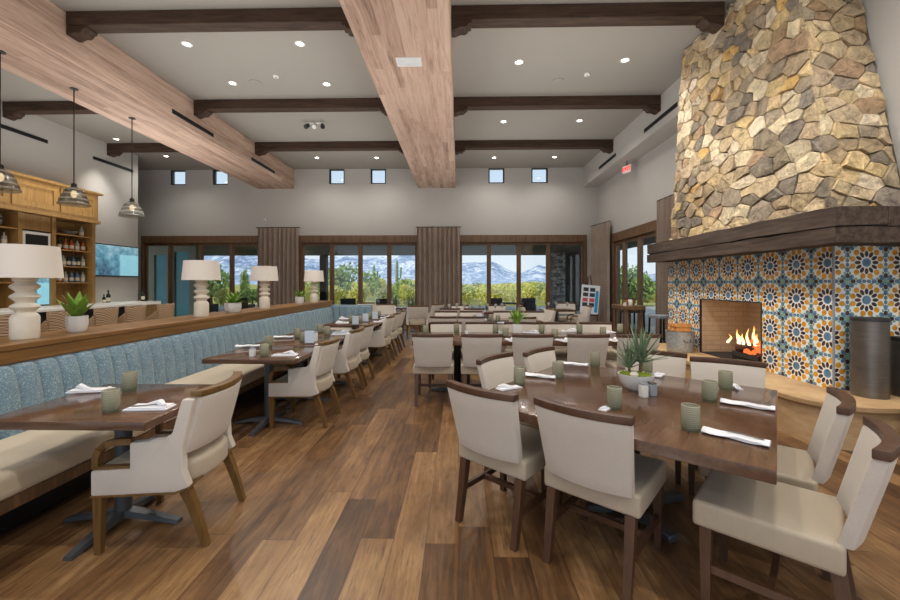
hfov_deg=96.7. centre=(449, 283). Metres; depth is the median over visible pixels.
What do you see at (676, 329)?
log
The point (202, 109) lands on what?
ceiling beam
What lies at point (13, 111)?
ceiling beam
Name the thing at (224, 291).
bush
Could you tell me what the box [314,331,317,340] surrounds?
shaker
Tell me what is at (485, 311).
dining table
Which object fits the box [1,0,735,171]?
ceiling
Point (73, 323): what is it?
pot
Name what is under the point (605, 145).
ceiling beam
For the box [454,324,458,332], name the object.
tumbler
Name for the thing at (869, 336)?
log holder
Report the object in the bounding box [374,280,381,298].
bush
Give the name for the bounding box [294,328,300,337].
tumbler
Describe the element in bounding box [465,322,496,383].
chair
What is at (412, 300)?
agave
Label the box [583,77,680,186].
soffit
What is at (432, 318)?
chair
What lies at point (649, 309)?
terrace
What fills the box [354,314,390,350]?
dining table
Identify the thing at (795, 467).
chair
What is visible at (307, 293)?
bush
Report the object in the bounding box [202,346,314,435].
dining table
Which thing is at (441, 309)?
chair
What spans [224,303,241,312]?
pot
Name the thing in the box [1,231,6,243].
bottle
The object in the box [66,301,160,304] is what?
countertop
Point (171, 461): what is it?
armchair
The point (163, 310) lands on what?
bar stool
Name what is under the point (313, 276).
table lamp
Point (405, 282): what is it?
bush
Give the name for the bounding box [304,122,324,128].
track spotlight
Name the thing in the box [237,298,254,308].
chair
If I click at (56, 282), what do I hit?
shelf
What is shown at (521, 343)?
chair
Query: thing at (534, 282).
bush
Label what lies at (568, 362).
rolled napkin
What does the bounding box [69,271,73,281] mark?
bottle
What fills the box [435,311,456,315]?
chair
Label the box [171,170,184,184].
window
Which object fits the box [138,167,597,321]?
wall
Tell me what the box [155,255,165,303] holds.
door
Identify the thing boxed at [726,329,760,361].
fire
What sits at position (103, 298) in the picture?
bottle
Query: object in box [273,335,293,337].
rolled napkin
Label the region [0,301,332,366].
wall partition
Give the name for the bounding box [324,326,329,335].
tumbler
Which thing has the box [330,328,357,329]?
seat cushion
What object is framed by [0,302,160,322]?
countertop
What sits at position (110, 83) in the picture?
ceiling beam
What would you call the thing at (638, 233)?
door
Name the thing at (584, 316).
armchair
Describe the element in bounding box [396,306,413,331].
dining table
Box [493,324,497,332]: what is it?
tumbler
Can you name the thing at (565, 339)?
folded napkin
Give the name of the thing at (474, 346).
chair
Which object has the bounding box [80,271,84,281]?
bottle
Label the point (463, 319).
chair
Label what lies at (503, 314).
chair
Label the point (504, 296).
bush
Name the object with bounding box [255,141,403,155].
ceiling beam
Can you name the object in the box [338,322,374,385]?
armchair
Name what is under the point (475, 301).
ground desert
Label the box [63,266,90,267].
shelf
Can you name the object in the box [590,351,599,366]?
tumbler
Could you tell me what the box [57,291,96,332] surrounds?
agave
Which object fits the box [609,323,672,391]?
succulent bowl
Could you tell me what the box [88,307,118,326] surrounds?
bar stool
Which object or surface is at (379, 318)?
dining table
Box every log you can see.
[674,324,691,327]
[675,328,691,331]
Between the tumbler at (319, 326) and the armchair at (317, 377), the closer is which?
the armchair at (317, 377)
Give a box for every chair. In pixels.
[195,298,218,312]
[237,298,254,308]
[340,298,355,304]
[376,299,386,305]
[412,333,453,405]
[428,321,461,387]
[430,316,456,321]
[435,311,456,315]
[440,308,459,315]
[446,379,561,551]
[451,305,468,309]
[457,316,484,331]
[460,311,481,347]
[461,333,502,386]
[464,308,483,314]
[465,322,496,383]
[476,352,546,490]
[486,298,501,317]
[488,305,505,317]
[493,311,514,330]
[504,322,535,356]
[508,317,535,321]
[512,334,553,371]
[521,298,535,310]
[521,311,544,331]
[523,346,555,372]
[533,396,666,599]
[544,322,576,357]
[556,334,609,367]
[579,322,616,357]
[605,334,660,369]
[625,348,687,484]
[688,356,766,495]
[693,416,899,599]
[700,386,855,581]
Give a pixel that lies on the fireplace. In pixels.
(785, 226)
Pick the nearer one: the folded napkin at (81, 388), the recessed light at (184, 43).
the folded napkin at (81, 388)
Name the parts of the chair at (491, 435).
leg, rail, backrest, seat, leg, leg, leg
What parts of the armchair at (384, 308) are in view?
backrest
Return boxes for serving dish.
[59,230,77,234]
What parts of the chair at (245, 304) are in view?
backrest, armrest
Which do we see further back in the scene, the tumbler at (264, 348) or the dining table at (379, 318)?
the dining table at (379, 318)
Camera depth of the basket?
8.10 m
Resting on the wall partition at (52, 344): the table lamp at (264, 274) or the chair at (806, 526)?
the table lamp at (264, 274)
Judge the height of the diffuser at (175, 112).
0.086 m
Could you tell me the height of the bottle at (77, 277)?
0.290 m
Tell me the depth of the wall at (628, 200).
10.78 m
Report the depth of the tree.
35.72 m
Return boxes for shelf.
[0,226,17,228]
[56,233,90,237]
[56,282,90,282]
[61,249,90,252]
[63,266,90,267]
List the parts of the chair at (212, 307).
armrest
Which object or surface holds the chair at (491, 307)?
on the floor
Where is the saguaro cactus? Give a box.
[395,261,401,281]
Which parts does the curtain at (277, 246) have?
rail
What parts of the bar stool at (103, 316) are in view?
armrest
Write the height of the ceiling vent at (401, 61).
0.018 m
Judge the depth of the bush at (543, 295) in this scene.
28.14 m
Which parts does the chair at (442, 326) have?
leg, rail, backrest, seat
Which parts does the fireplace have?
opening trim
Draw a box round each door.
[141,236,257,303]
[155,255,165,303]
[175,252,188,316]
[299,235,416,325]
[460,235,586,321]
[611,219,656,333]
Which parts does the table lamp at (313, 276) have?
lamp shade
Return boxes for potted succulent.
[292,290,304,303]
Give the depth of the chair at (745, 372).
3.12 m
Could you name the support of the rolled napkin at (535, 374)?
on the square table at (658, 431)
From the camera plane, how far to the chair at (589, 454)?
1.97 m
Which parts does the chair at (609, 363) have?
seat, backrest, rail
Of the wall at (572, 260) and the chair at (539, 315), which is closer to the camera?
the chair at (539, 315)
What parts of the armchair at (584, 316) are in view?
panel, panel, backrest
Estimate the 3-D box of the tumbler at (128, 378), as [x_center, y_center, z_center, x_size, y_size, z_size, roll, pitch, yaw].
[-2.183,0.666,2.725,0.086,0.126,0.086,0,0,1]
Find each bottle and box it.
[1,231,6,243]
[57,237,61,248]
[62,254,65,265]
[63,238,67,249]
[63,270,67,281]
[66,254,70,265]
[69,239,73,249]
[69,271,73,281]
[71,255,75,265]
[75,240,79,250]
[75,271,79,281]
[76,255,79,265]
[79,225,83,235]
[80,240,84,250]
[80,256,84,266]
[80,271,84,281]
[102,294,105,302]
[106,290,110,302]
[141,289,144,300]
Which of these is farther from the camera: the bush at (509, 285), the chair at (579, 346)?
the bush at (509, 285)
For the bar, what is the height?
0.950 m
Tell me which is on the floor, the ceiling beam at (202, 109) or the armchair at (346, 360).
the armchair at (346, 360)
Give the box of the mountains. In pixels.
[204,255,654,284]
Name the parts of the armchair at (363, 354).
leg, seat, backrest, rail, leg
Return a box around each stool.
[0,315,9,336]
[41,311,70,332]
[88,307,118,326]
[117,305,145,323]
[145,303,174,319]
[619,309,645,333]
[648,314,667,342]
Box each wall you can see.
[1,101,137,302]
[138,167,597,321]
[149,246,198,316]
[565,253,580,310]
[598,133,677,321]
[861,0,899,173]
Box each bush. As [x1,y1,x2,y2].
[206,265,228,303]
[213,288,228,305]
[235,287,256,303]
[239,266,249,291]
[305,284,318,300]
[305,288,310,300]
[319,285,340,302]
[328,285,346,300]
[348,284,368,304]
[351,281,370,298]
[368,278,386,294]
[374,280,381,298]
[374,285,393,298]
[392,277,414,299]
[398,284,414,303]
[462,282,474,299]
[462,285,473,300]
[462,288,473,302]
[469,282,486,296]
[473,284,492,298]
[476,286,501,302]
[493,285,509,301]
[500,282,515,295]
[507,286,525,304]
[514,283,534,295]
[521,286,537,297]
[522,281,543,289]
[535,282,545,299]
[540,289,545,304]
[620,264,654,302]
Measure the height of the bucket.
0.320 m
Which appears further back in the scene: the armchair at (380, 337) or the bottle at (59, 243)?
the bottle at (59, 243)
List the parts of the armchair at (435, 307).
panel, backrest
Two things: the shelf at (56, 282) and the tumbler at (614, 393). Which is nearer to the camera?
the tumbler at (614, 393)
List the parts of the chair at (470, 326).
leg, backrest, rail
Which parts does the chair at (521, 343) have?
rail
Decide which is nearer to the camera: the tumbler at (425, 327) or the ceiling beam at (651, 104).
the tumbler at (425, 327)
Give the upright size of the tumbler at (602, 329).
0.126 m
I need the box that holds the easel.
[584,275,598,321]
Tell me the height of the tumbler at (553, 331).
0.126 m
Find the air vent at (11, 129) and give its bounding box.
[1,124,47,143]
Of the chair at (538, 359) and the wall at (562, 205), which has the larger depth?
the wall at (562, 205)
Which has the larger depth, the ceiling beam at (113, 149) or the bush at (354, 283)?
the bush at (354, 283)
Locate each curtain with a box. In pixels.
[256,227,299,306]
[416,227,459,325]
[590,220,609,321]
[656,194,674,342]
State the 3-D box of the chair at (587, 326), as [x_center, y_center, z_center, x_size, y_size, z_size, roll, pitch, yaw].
[2.256,1.048,5.955,0.500,0.890,0.667,0,0,1]
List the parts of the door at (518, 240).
sash, sash, frame, sash, sash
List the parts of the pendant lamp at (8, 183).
cord, lamp shade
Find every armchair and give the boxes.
[90,371,245,555]
[268,336,340,428]
[309,326,364,398]
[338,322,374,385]
[358,302,379,325]
[368,311,400,356]
[368,314,394,364]
[375,304,395,327]
[376,309,405,350]
[406,306,427,338]
[419,303,443,331]
[518,305,525,314]
[544,308,555,329]
[556,303,576,321]
[566,305,591,323]
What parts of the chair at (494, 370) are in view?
rail, backrest, seat, leg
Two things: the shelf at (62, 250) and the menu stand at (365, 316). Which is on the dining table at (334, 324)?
the menu stand at (365, 316)
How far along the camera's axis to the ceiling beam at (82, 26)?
5.89 m
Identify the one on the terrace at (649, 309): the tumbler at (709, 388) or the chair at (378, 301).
the chair at (378, 301)
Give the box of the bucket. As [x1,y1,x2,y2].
[665,330,694,352]
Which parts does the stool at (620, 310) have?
seat, leg, leg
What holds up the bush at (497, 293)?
on the ground desert
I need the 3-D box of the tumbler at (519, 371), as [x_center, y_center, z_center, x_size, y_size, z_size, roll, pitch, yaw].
[0.501,0.666,2.886,0.086,0.126,0.086,0,0,1]
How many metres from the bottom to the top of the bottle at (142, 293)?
0.356 m
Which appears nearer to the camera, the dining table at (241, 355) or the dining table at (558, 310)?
the dining table at (241, 355)
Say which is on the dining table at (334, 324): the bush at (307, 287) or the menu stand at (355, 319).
the menu stand at (355, 319)
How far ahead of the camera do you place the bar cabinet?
9.41 m
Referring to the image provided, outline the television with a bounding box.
[95,243,138,276]
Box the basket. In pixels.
[623,298,635,304]
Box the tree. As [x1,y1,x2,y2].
[309,262,380,297]
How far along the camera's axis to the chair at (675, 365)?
3.48 m
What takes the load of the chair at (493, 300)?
on the terrace at (649, 309)
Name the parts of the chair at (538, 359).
rail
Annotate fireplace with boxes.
[647,0,899,450]
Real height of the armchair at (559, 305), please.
0.890 m
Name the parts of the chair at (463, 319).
rail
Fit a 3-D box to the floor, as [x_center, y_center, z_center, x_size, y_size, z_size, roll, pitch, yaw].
[-3.386,1.550,5.201,21.000,0.120,18.250,0,0,1]
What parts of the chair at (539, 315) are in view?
rail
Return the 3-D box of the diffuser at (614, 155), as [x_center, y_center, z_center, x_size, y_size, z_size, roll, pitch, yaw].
[4.568,-3.540,11.652,0.016,0.086,1.320,0,0,1]
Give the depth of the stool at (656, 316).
8.38 m
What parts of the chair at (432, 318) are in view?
rail, backrest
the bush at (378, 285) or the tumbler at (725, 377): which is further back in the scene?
the bush at (378, 285)
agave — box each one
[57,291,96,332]
[392,295,403,305]
[403,296,414,305]
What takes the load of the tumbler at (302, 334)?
on the dining table at (276, 341)
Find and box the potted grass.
[507,307,527,332]
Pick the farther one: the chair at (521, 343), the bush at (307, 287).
the bush at (307, 287)
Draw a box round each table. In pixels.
[0,384,213,560]
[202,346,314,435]
[252,337,344,408]
[283,329,346,384]
[323,321,382,363]
[337,317,386,355]
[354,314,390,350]
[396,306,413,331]
[412,332,617,391]
[438,310,511,313]
[456,318,543,323]
[490,364,776,542]
[496,302,524,305]
[539,308,575,321]
[611,304,645,349]
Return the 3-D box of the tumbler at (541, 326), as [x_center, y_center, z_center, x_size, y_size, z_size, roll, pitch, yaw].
[1.346,0.666,5.883,0.086,0.126,0.086,0,0,1]
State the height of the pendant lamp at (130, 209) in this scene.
1.998 m
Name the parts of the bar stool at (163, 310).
armrest, backrest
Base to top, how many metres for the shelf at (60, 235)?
0.030 m
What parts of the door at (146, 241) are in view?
sash, sash, sash, sash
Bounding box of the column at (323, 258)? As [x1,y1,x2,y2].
[320,255,327,300]
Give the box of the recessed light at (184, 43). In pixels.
[181,41,192,46]
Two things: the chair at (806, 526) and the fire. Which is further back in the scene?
the fire
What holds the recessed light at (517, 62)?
in the ceiling
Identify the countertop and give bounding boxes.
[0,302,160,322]
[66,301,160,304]
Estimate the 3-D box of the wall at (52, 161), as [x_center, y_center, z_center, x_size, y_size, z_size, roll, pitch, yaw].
[-10.150,-1.270,4.424,0.250,5.520,16.400,0,0,1]
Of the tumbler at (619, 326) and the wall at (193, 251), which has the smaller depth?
the tumbler at (619, 326)
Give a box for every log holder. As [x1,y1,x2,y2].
[849,316,890,399]
[890,336,899,396]
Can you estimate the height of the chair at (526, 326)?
0.890 m
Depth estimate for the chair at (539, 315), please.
8.72 m
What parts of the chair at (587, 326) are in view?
rail, backrest, seat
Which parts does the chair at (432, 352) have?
leg, leg, rail, backrest, seat, leg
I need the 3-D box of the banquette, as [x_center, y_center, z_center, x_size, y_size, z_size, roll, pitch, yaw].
[-2.490,1.005,5.356,1.015,0.970,8.800,0,0,1]
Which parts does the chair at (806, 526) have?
leg, leg, seat, leg, leg, backrest, rail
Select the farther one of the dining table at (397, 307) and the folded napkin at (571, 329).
the dining table at (397, 307)
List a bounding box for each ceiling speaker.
[249,79,261,85]
[552,78,563,83]
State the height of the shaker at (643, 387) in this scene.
0.090 m
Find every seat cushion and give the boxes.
[0,428,150,501]
[151,364,277,428]
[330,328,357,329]
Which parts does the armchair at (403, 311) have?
leg, backrest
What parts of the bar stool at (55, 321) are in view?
armrest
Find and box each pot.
[65,315,88,332]
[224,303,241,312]
[295,297,303,303]
[512,324,521,332]
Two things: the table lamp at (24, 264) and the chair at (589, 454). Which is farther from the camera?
the table lamp at (24, 264)
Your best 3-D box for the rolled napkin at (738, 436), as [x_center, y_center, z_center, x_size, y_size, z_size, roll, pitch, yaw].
[1.336,0.712,1.875,0.260,0.034,0.083,0,0,44]
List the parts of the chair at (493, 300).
backrest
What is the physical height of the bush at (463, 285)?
1.630 m
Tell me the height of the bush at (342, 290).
1.601 m
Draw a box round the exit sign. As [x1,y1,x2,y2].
[622,164,631,173]
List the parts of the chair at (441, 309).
rail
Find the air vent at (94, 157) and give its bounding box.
[93,156,130,171]
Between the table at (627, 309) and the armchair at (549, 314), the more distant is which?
the armchair at (549, 314)
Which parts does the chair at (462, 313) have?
rail, backrest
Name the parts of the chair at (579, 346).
seat, backrest, rail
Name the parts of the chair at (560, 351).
seat, backrest, rail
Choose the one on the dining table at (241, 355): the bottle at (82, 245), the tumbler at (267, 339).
the tumbler at (267, 339)
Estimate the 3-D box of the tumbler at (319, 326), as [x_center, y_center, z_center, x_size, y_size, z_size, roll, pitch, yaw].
[-1.912,0.666,5.883,0.086,0.126,0.086,0,0,1]
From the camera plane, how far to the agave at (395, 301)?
26.14 m
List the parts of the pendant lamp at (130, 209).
lamp shade, cord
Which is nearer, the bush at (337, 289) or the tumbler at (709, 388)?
the tumbler at (709, 388)
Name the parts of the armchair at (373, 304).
backrest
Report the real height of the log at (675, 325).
0.052 m
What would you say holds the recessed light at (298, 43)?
in the ceiling
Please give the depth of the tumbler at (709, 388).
2.45 m
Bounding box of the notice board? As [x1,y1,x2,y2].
[580,284,599,314]
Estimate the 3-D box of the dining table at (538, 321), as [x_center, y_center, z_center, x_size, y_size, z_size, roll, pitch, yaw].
[0.796,1.110,7.984,2.000,0.760,0.850,0,0,1]
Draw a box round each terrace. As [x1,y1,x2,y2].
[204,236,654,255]
[210,305,654,325]
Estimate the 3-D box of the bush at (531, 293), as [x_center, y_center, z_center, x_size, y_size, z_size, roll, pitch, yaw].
[6.047,0.925,30.957,1.454,1.473,1.630,0,0,10]
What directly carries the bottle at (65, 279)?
on the bar cabinet
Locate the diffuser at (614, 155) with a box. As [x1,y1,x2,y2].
[599,153,615,169]
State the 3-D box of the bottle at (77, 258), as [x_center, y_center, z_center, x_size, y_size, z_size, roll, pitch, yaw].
[-9.556,-0.586,10.276,0.092,0.310,0.092,0,0,1]
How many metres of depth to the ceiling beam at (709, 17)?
5.77 m
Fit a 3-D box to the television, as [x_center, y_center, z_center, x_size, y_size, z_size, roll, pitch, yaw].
[-9.833,-0.665,11.819,0.052,0.930,1.540,0,0,1]
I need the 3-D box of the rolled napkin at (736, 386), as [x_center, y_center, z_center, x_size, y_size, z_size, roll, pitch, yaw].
[2.002,0.720,2.790,0.046,0.019,0.143,0,0,21]
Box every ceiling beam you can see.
[0,0,293,188]
[2,101,97,120]
[66,7,353,42]
[107,143,178,156]
[194,98,387,118]
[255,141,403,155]
[339,0,455,187]
[451,1,724,37]
[454,95,660,116]
[455,139,612,154]
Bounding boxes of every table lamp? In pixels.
[0,243,63,339]
[181,260,220,316]
[250,266,277,308]
[304,270,323,301]
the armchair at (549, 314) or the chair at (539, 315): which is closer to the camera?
the chair at (539, 315)
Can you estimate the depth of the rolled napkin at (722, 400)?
2.35 m
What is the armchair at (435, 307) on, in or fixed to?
on the floor
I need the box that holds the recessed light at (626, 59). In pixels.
[620,57,629,62]
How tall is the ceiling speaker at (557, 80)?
0.012 m
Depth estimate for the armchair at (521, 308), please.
10.75 m
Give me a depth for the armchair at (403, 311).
8.95 m
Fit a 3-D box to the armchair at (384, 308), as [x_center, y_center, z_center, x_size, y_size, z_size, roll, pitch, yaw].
[-1.837,1.050,11.468,0.588,0.890,0.629,0,0,-14]
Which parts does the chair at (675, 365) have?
backrest, rail, leg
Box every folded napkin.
[65,383,114,393]
[122,399,175,410]
[271,350,297,355]
[331,332,348,334]
[495,384,522,390]
[522,330,538,333]
[554,337,566,341]
[561,328,576,331]
[598,405,609,411]
[609,337,616,341]
[654,372,664,377]
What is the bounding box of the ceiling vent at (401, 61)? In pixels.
[395,57,421,66]
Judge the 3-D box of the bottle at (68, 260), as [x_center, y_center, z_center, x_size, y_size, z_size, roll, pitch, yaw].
[-9.562,-0.586,10.023,0.092,0.310,0.092,0,0,1]
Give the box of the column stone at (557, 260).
[550,253,564,307]
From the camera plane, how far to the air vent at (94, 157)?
11.64 m
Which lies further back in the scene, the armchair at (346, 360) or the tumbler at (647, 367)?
the armchair at (346, 360)
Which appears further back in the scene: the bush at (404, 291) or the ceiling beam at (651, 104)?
the bush at (404, 291)
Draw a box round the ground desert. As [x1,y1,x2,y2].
[209,284,654,305]
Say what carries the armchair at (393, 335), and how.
on the floor
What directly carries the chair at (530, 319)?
on the floor
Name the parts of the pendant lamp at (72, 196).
lamp shade, cord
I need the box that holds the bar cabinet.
[0,169,103,307]
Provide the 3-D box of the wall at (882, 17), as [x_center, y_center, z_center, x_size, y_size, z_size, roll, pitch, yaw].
[4.871,-1.270,1.563,0.510,5.520,11.339,0,0,1]
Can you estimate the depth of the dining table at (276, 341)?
5.03 m
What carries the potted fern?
on the wall partition at (52, 344)
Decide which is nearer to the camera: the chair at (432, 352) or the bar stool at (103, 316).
the chair at (432, 352)
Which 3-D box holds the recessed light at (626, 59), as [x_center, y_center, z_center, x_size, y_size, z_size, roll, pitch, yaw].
[3.156,-4.025,7.214,0.170,0.008,0.170,0,0,1]
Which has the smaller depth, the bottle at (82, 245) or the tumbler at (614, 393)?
the tumbler at (614, 393)
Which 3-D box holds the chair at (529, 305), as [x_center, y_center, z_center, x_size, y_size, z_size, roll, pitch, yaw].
[3.262,1.060,17.095,0.680,0.900,0.676,0,0,-10]
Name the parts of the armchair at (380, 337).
panel, leg, seat, backrest, leg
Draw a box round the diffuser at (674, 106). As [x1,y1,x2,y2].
[644,102,676,132]
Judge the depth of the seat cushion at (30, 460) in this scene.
2.45 m
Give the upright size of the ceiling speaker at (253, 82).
0.012 m
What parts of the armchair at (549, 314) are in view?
backrest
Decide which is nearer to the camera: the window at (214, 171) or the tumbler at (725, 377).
the tumbler at (725, 377)
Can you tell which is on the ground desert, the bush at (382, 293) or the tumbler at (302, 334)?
the bush at (382, 293)
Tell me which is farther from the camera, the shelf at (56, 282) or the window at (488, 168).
the window at (488, 168)
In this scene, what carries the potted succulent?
on the wall partition at (52, 344)
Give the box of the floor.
[0,326,899,599]
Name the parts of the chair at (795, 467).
seat, leg, backrest, rail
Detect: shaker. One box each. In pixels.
[249,347,255,356]
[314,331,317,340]
[639,382,647,397]
[647,381,656,395]
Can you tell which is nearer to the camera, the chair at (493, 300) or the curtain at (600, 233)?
the curtain at (600, 233)
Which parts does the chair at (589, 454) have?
leg, leg, rail, backrest, seat, leg, leg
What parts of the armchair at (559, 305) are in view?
backrest, seat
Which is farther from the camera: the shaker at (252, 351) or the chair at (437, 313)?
the chair at (437, 313)
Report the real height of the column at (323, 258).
3.190 m
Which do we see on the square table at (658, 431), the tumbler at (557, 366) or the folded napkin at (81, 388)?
the tumbler at (557, 366)
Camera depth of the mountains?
363.08 m
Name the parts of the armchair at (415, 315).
panel, seat, backrest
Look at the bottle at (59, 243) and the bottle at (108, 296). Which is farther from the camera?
the bottle at (108, 296)
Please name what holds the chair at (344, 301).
on the terrace at (649, 309)
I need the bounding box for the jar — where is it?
[628,299,632,305]
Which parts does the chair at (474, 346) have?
leg, seat, backrest, rail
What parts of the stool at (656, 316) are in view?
leg, seat, leg, leg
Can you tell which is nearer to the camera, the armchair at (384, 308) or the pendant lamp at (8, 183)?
the pendant lamp at (8, 183)
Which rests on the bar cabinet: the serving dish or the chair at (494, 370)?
the serving dish
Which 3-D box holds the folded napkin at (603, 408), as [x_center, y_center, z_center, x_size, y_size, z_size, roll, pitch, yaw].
[0.906,0.717,2.323,0.108,0.024,0.045,0,0,-44]
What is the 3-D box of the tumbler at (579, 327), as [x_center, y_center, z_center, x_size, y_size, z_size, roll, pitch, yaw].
[1.905,0.666,5.883,0.086,0.126,0.086,0,0,1]
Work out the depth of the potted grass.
5.82 m
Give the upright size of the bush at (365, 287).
1.655 m
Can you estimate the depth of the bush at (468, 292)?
28.18 m
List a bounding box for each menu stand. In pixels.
[303,331,314,343]
[352,316,359,324]
[362,314,368,321]
[372,312,377,319]
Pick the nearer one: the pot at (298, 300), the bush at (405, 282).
the pot at (298, 300)
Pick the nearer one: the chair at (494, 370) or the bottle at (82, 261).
the chair at (494, 370)
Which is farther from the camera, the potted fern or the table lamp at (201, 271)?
the potted fern
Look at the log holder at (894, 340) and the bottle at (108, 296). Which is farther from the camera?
the bottle at (108, 296)
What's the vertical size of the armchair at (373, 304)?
0.890 m
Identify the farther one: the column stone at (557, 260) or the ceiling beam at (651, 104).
the column stone at (557, 260)
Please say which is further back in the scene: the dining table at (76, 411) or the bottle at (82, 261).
the bottle at (82, 261)
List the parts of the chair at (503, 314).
backrest, rail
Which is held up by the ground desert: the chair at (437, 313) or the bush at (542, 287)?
the bush at (542, 287)
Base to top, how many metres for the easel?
1.758 m
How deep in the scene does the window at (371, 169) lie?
14.11 m
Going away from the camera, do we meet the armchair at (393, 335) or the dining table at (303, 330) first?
the dining table at (303, 330)
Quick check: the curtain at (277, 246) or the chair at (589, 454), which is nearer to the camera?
the chair at (589, 454)
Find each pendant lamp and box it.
[0,50,21,193]
[56,87,90,207]
[118,117,145,218]
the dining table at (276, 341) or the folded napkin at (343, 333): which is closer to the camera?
the dining table at (276, 341)
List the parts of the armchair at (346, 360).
panel, leg, seat, backrest, rail, leg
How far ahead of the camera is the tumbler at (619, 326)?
5.91 m
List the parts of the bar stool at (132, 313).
armrest, backrest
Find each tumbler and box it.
[101,388,120,413]
[121,371,136,391]
[260,343,268,356]
[264,336,272,346]
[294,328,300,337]
[300,332,304,342]
[317,324,322,332]
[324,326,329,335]
[423,325,427,333]
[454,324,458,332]
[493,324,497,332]
[502,327,508,336]
[514,366,524,385]
[539,324,543,332]
[551,329,557,338]
[552,361,563,378]
[576,324,582,332]
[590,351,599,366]
[600,327,605,333]
[607,385,622,410]
[617,324,622,332]
[642,357,652,372]
[681,402,700,432]
[701,379,717,402]
[718,370,732,390]
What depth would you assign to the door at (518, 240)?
13.96 m
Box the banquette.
[0,305,371,532]
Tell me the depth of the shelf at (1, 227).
8.60 m
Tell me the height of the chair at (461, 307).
0.890 m
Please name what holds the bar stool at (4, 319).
on the floor
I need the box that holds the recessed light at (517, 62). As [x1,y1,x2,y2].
[514,59,523,64]
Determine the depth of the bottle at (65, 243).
9.92 m
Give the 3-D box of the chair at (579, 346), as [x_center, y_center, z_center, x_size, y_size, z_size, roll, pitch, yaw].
[1.654,1.048,5.031,0.500,0.890,0.667,0,0,1]
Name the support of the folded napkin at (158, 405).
on the dining table at (76, 411)
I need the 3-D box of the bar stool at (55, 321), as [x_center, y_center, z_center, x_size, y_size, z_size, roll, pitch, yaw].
[-5.616,0.941,5.656,0.502,1.101,0.496,0,0,-4]
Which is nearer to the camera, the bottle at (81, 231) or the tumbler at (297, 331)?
the tumbler at (297, 331)
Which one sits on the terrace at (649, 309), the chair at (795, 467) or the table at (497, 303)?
the table at (497, 303)
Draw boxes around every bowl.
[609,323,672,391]
[618,370,654,391]
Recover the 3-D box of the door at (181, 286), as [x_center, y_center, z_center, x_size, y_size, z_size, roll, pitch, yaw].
[-11.924,0.040,17.857,0.676,2.900,0.020,0,0,1]
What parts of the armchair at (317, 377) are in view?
leg, armrest, leg, panel, seat rail, seat, leg, panel, backrest, rail, leg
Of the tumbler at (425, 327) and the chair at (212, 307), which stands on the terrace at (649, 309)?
the chair at (212, 307)
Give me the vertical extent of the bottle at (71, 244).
0.300 m
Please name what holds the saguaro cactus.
on the ground desert
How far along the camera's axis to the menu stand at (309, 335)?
4.81 m
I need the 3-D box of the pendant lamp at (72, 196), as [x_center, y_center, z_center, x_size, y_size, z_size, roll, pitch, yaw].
[-6.451,-2.339,6.862,0.440,1.998,0.440,0,0,1]
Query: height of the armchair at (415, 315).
0.890 m
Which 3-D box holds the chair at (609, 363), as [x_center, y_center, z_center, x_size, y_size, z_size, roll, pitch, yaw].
[2.250,1.048,5.018,0.500,0.890,0.667,0,0,1]
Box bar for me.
[66,301,160,317]
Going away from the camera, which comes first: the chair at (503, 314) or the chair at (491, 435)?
the chair at (491, 435)
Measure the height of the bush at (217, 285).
3.429 m
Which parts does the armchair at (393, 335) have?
seat, leg, backrest, leg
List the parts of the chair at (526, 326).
rail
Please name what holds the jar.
on the table at (627, 309)
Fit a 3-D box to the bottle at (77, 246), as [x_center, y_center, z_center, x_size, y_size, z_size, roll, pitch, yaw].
[-9.557,-0.976,10.251,0.098,0.290,0.098,0,0,1]
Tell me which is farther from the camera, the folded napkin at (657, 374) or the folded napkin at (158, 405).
the folded napkin at (657, 374)
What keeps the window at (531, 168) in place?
in the wall at (562, 205)
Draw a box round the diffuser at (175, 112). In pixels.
[172,109,213,137]
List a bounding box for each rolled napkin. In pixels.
[235,344,259,346]
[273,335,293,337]
[525,372,555,378]
[563,361,588,366]
[701,426,770,446]
[720,398,774,410]
[733,384,742,390]
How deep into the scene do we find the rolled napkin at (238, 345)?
4.58 m
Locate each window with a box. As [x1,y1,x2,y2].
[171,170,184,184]
[213,170,227,184]
[329,169,343,183]
[371,169,385,183]
[488,168,503,182]
[531,168,547,182]
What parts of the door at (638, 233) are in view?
sash, sash, sash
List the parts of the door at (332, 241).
sash, sash, frame, sash, sash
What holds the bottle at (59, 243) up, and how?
on the bar cabinet
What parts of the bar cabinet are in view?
door, panel, door, screen frame, door, panel, panel, crown, door, panel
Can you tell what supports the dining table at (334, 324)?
on the floor
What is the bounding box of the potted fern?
[222,291,244,312]
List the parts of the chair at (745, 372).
leg, rail, backrest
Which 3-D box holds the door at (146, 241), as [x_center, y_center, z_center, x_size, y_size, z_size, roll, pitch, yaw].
[-8.588,-0.099,14.267,4.796,3.178,0.210,0,0,1]
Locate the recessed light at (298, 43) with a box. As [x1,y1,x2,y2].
[295,40,304,46]
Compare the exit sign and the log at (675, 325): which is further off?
the exit sign
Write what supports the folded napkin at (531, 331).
on the table at (457, 340)
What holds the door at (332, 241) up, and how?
in the wall at (562, 205)
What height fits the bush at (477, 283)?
1.831 m
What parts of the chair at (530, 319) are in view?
rail, backrest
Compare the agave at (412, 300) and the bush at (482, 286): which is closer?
the agave at (412, 300)
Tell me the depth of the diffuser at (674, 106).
8.52 m
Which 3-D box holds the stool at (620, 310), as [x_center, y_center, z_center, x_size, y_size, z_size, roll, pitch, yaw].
[4.151,1.040,9.111,0.402,0.901,0.402,0,0,-10]
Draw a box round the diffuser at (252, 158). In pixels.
[251,157,274,173]
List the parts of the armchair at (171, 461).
leg, armrest, panel, leg, seat rail, armrest, seat, leg, panel, backrest, rail, leg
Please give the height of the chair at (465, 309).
0.890 m
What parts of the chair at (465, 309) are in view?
rail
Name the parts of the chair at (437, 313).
rail, backrest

